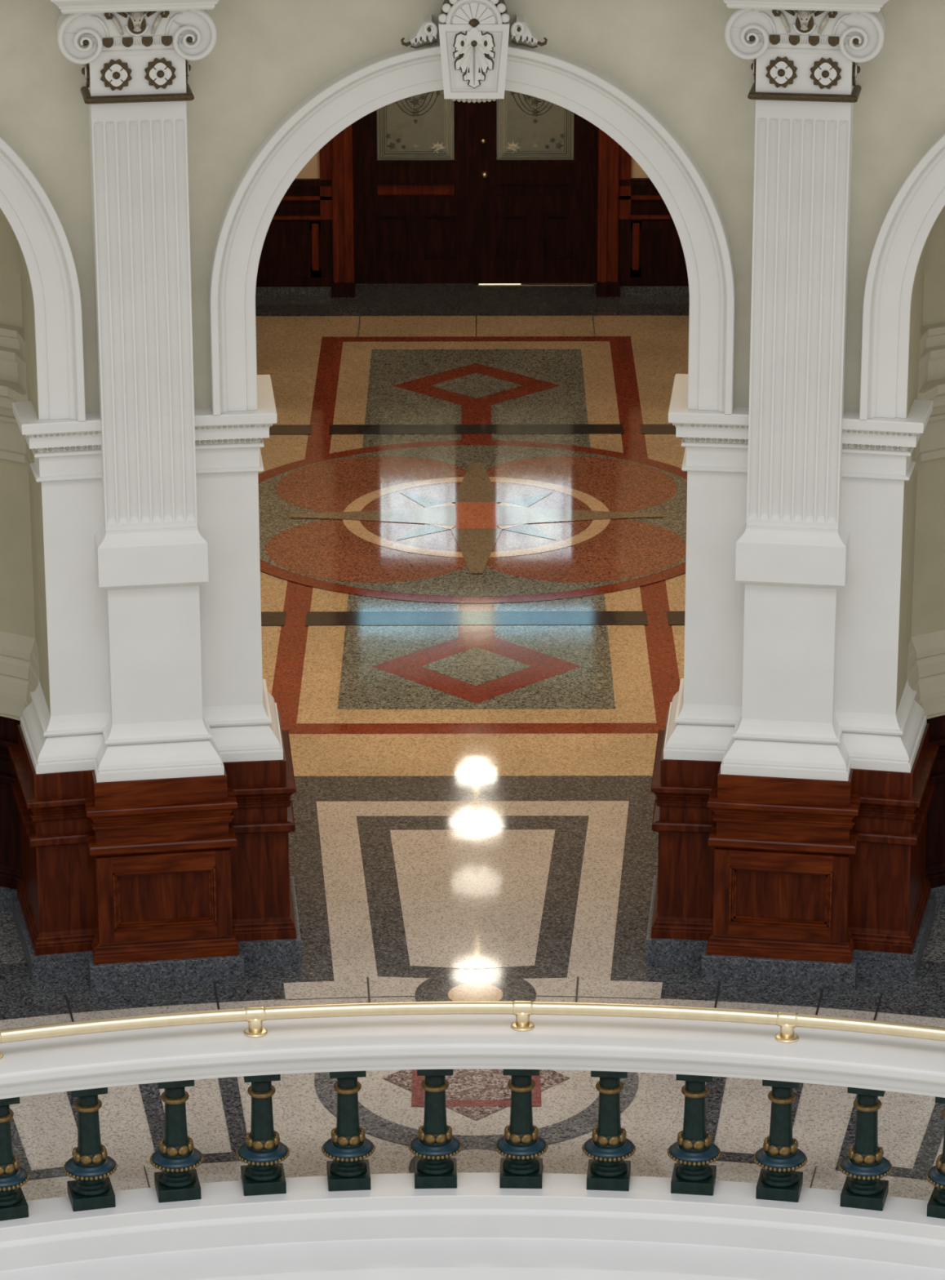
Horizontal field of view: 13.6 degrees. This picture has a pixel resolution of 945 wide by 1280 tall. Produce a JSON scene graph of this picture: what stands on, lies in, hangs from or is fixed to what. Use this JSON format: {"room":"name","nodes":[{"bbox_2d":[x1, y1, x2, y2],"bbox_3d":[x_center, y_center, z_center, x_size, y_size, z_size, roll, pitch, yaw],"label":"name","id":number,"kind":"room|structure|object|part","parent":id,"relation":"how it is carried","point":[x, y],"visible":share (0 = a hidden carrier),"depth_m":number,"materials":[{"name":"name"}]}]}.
{"room":"capitol rotunda","nodes":[
{"label":"capitol rotunda","id":0,"kind":"room"},
{"bbox_2d":[295,151,648,178],"bbox_3d":[0.023,-6.188,35.741,5.000,6.200,0.450,0,19,0],"label":"wall","id":1,"kind":"structure","parent":0,"point":[311,170],"depth_m":36.17,"materials":[{"name":"beige paint"}]},
{"bbox_2d":[255,139,333,295],"bbox_3d":[-1.832,-3.940,36.261,1.120,1.620,0.060,0,19,0],"label":"wall paneling","id":2,"kind":"structure","parent":1,"relation":"attached to","point":[296,258],"depth_m":36.37,"materials":[{"name":"brown wood"}]},
{"bbox_2d":[331,90,620,297],"bbox_3d":[0.025,-5.272,35.999,2.650,4.300,0.570,0,19,0],"label":"door","id":3,"kind":"structure","parent":1,"relation":"in","point":[475,217],"depth_m":36.62,"materials":[{"name":"red wood"}]},
{"bbox_3d":[0.111,-4.283,36.504,0.064,0.062,0.072,0,19,0],"label":"knob","id":4,"kind":"part","parent":3,"relation":"part of","materials":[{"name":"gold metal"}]},
{"bbox_2d":[617,145,688,295],"bbox_3d":[1.888,-3.946,36.256,1.120,1.620,0.060,0,19,0],"label":"wall paneling","id":5,"kind":"structure","parent":1,"relation":"attached to","point":[652,261],"depth_m":36.37,"materials":[{"name":"brown wood"}]},
{"bbox_2d":[0,283,944,1200],"bbox_3d":[0.012,-0.142,27.844,12.206,0.017,19.556,0,19,0],"label":"floor","id":6,"kind":"structure","parent":0,"point":[473,498],"depth_m":25.73,"materials":[{"name":"beige stone"}]},
{"bbox_2d":[8,374,301,982],"bbox_3d":[-1.784,0.198,22.078,1.636,3.200,0.966,-3,20,-8],"label":"pier","id":7,"kind":"object","parent":6,"relation":"on","point":[60,736],"visible":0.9,"depth_m":21.79,"materials":[{"name":"white paint"}]},
{"bbox_3d":[-1.775,-1.241,21.564,1.392,0.022,0.732,-3,20,-8],"label":"egg moulding","id":8,"kind":"part","parent":7,"relation":"part of","materials":[{"name":"white paint"}]},
{"bbox_3d":[-1.776,-1.151,21.598,1.278,0.024,0.629,-3,20,-8],"label":"egg moulding","id":9,"kind":"part","parent":7,"relation":"part of","materials":[{"name":"white paint"}]},
{"bbox_2d":[0,1172,944,1279],"bbox_3d":[0.004,3.023,19.073,6.658,0.350,1.332,0,19,0],"label":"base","id":10,"kind":"object","parent":6,"relation":"on","point":[478,1228],"visible":1,"depth_m":19.31,"materials":[{"name":"paint"}]},
{"bbox_2d":[0,1097,29,1221],"bbox_3d":[-2.280,2.467,19.160,0.264,0.650,0.261,-6,20,-15],"label":"baluster","id":11,"kind":"object","parent":10,"relation":"on","point":[13,1203],"visible":0.96,"depth_m":19.13,"materials":[{"name":"green metal"}]},
{"bbox_2d":[0,1014,944,1099],"bbox_3d":[0.003,2.082,19.037,6.775,0.150,1.065,0,19,0],"label":"cap rail","id":12,"kind":"object","parent":11,"relation":"on","point":[873,1061],"visible":0.92,"depth_m":19.17,"materials":[{"name":"paint"}]},
{"bbox_2d":[0,1000,944,1059],"bbox_3d":[0.012,1.936,19.020,6.671,0.135,0.791,0,19,0],"label":"handrail","id":13,"kind":"object","parent":12,"relation":"on","point":[255,1016],"visible":1,"depth_m":19.23,"materials":[{"name":"gold metal"}]},
{"bbox_3d":[-2.314,1.940,19.026,0.117,0.135,0.117,0,19,0],"label":"post","id":14,"kind":"part","parent":13,"relation":"part of","materials":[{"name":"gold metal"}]},
{"bbox_3d":[-1.056,1.849,19.277,0.117,0.135,0.117,0,19,0],"label":"post","id":15,"kind":"part","parent":13,"relation":"part of","materials":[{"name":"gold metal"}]},
{"bbox_3d":[0.245,1.825,19.338,0.117,0.135,0.117,0,19,0],"label":"post","id":16,"kind":"part","parent":13,"relation":"part of","materials":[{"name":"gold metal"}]},
{"bbox_3d":[1.526,1.868,19.206,0.117,0.135,0.117,0,19,0],"label":"post","id":17,"kind":"part","parent":13,"relation":"part of","materials":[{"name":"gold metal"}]},
{"bbox_2d":[62,1087,117,1211],"bbox_3d":[-1.864,2.430,19.263,0.264,0.650,0.261,-5,20,-13],"label":"baluster","id":18,"kind":"object","parent":10,"relation":"on","point":[90,1165],"visible":0.98,"depth_m":19.23,"materials":[{"name":"green metal"}]},
{"bbox_2d":[150,1080,204,1202],"bbox_3d":[-1.448,2.401,19.345,0.264,0.650,0.261,-4,20,-10],"label":"baluster","id":19,"kind":"object","parent":10,"relation":"on","point":[176,1157],"visible":0.98,"depth_m":19.31,"materials":[{"name":"green metal"}]},
{"bbox_2d":[235,1074,289,1195],"bbox_3d":[-1.030,2.378,19.406,0.264,0.650,0.261,-3,19,-7],"label":"baluster","id":20,"kind":"object","parent":10,"relation":"on","point":[263,1149],"visible":0.96,"depth_m":19.37,"materials":[{"name":"green metal"}]},
{"bbox_2d":[321,1071,375,1191],"bbox_3d":[-0.612,2.363,19.447,0.264,0.650,0.261,-2,19,-4],"label":"baluster","id":21,"kind":"object","parent":10,"relation":"on","point":[348,1147],"visible":0.98,"depth_m":19.41,"materials":[{"name":"green metal"}]},
{"bbox_2d":[408,1069,462,1188],"bbox_3d":[-0.183,2.355,19.466,0.264,0.650,0.261,-1,19,-1],"label":"baluster","id":22,"kind":"object","parent":10,"relation":"on","point":[435,1144],"visible":0.96,"depth_m":19.43,"materials":[{"name":"green metal"}]},
{"bbox_2d":[494,1069,548,1188],"bbox_3d":[0.240,2.355,19.465,0.264,0.650,0.261,0,19,2],"label":"baluster","id":23,"kind":"object","parent":10,"relation":"on","point":[521,1144],"visible":1,"depth_m":19.43,"materials":[{"name":"green metal"}]},
{"bbox_2d":[582,1071,635,1191],"bbox_3d":[0.671,2.362,19.442,0.264,0.650,0.261,1,19,4],"label":"baluster","id":24,"kind":"object","parent":10,"relation":"on","point":[608,1147],"visible":0.97,"depth_m":19.41,"materials":[{"name":"green metal"}]},
{"bbox_2d":[667,1074,721,1195],"bbox_3d":[1.088,2.376,19.399,0.264,0.650,0.261,2,19,7],"label":"baluster","id":25,"kind":"object","parent":10,"relation":"on","point":[694,1150],"visible":0.98,"depth_m":19.37,"materials":[{"name":"green metal"}]},
{"bbox_2d":[753,1080,807,1202],"bbox_3d":[1.506,2.398,19.336,0.264,0.650,0.261,3,20,10],"label":"baluster","id":26,"kind":"object","parent":10,"relation":"on","point":[780,1156],"visible":0.98,"depth_m":19.30,"materials":[{"name":"green metal"}]},
{"bbox_2d":[838,1087,893,1210],"bbox_3d":[1.914,2.426,19.253,0.264,0.650,0.263,9,21,24],"label":"baluster","id":27,"kind":"object","parent":10,"relation":"on","point":[865,1164],"visible":0.98,"depth_m":19.22,"materials":[{"name":"green metal"}]},
{"bbox_2d":[925,1096,944,1218],"bbox_3d":[2.328,2.462,19.147,0.264,0.650,0.261,6,20,16],"label":"baluster","id":28,"kind":"object","parent":10,"relation":"on","point":[935,1175],"visible":0.98,"depth_m":19.16,"materials":[{"name":"green metal"}]},
{"bbox_2d":[646,373,939,980],"bbox_3d":[1.791,0.192,22.072,1.636,3.200,0.966,3,20,9],"label":"pier","id":29,"kind":"object","parent":6,"relation":"on","point":[885,735],"visible":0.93,"depth_m":21.77,"materials":[{"name":"white paint"}]},
{"bbox_3d":[1.777,-1.247,21.558,1.392,0.022,0.733,3,20,9],"label":"egg moulding","id":30,"kind":"part","parent":29,"relation":"part of","materials":[{"name":"white paint"}]},
{"bbox_3d":[1.778,-1.157,21.592,1.278,0.024,0.629,3,20,9],"label":"egg moulding","id":31,"kind":"part","parent":29,"relation":"part of","materials":[{"name":"white paint"}]},
{"bbox_2d":[0,0,944,413],"bbox_3d":[0.000,-1.347,21.334,12.018,6.600,2.882,0,19,0],"label":"wall","id":32,"kind":"structure","parent":0,"point":[267,56],"depth_m":20.80,"materials":[{"name":"beige paint"}]},
{"bbox_2d":[0,208,39,913],"bbox_3d":[-3.738,-0.700,22.004,2.536,4.952,0.884,-6,20,-17],"label":"wall niche","id":33,"kind":"object","parent":32,"relation":"in","point":[19,646],"visible":0.48,"depth_m":22.39,"materials":[{"name":"beige paint"}]},
{"bbox_2d":[0,134,85,421],"bbox_3d":[-3.507,-2.080,20.753,2.829,1.981,0.772,-6,20,-17],"label":"archivolt","id":34,"kind":"object","parent":32,"relation":"attached to","point":[52,304],"visible":1,"depth_m":20.95,"materials":[{"name":"white paint"}]},
{"bbox_2d":[50,0,244,991],"bbox_3d":[-1.728,-0.754,21.263,0.890,5.535,0.456,-3,20,-8],"label":"pilaster","id":35,"kind":"object","parent":32,"relation":"attached to","point":[160,808],"visible":1,"depth_m":21.29,"materials":[{"name":"white paint"}]},
{"bbox_3d":[-1.698,1.414,21.855,0.738,0.508,0.041,-3,20,-8],"label":"panel","id":36,"kind":"part","parent":35,"relation":"part of","materials":[{"name":"brown wood"}]},
{"bbox_2d":[208,40,736,415],"bbox_3d":[-0.001,-2.270,21.272,2.829,1.981,0.772,0,19,0],"label":"archivolt","id":37,"kind":"object","parent":32,"relation":"attached to","point":[377,82],"visible":0.98,"depth_m":20.91,"materials":[{"name":"white paint"}]},
{"bbox_2d":[400,0,547,102],"bbox_3d":[0.008,-3.124,20.691,0.766,0.604,0.323,0,19,0],"label":"keystone","id":38,"kind":"object","parent":32,"relation":"attached to","point":[473,34],"visible":1,"depth_m":20.58,"materials":[{"name":"white paint"}]},
{"bbox_2d":[701,0,888,989],"bbox_3d":[1.720,-0.760,21.260,0.890,5.535,0.456,3,20,9],"label":"pilaster","id":39,"kind":"object","parent":32,"relation":"attached to","point":[784,805],"visible":1,"depth_m":21.29,"materials":[{"name":"white paint"}]},
{"bbox_3d":[1.700,1.408,21.852,0.738,0.508,0.041,3,20,9],"label":"panel","id":40,"kind":"part","parent":39,"relation":"part of","materials":[{"name":"brown wood"}]},
{"bbox_2d":[859,131,944,419],"bbox_3d":[3.504,-2.092,20.743,2.829,1.981,0.772,6,20,17],"label":"archivolt","id":41,"kind":"object","parent":32,"relation":"attached to","point":[893,298],"visible":1,"depth_m":20.95,"materials":[{"name":"white paint"}]},
{"bbox_2d":[907,205,944,911],"bbox_3d":[3.743,-0.713,21.993,2.536,4.952,0.884,6,20,17],"label":"wall niche","id":42,"kind":"object","parent":32,"relation":"in","point":[926,641],"visible":0.57,"depth_m":22.36,"materials":[{"name":"beige paint"}]},
{"bbox_2d":[377,89,573,159],"bbox_3d":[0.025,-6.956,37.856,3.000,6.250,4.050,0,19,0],"label":"glass pane","id":43,"kind":"structure","parent":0,"point":[520,127],"depth_m":40.55,"materials":[{"name":"etched glass"},{"name":"clear glass"}]}
]}

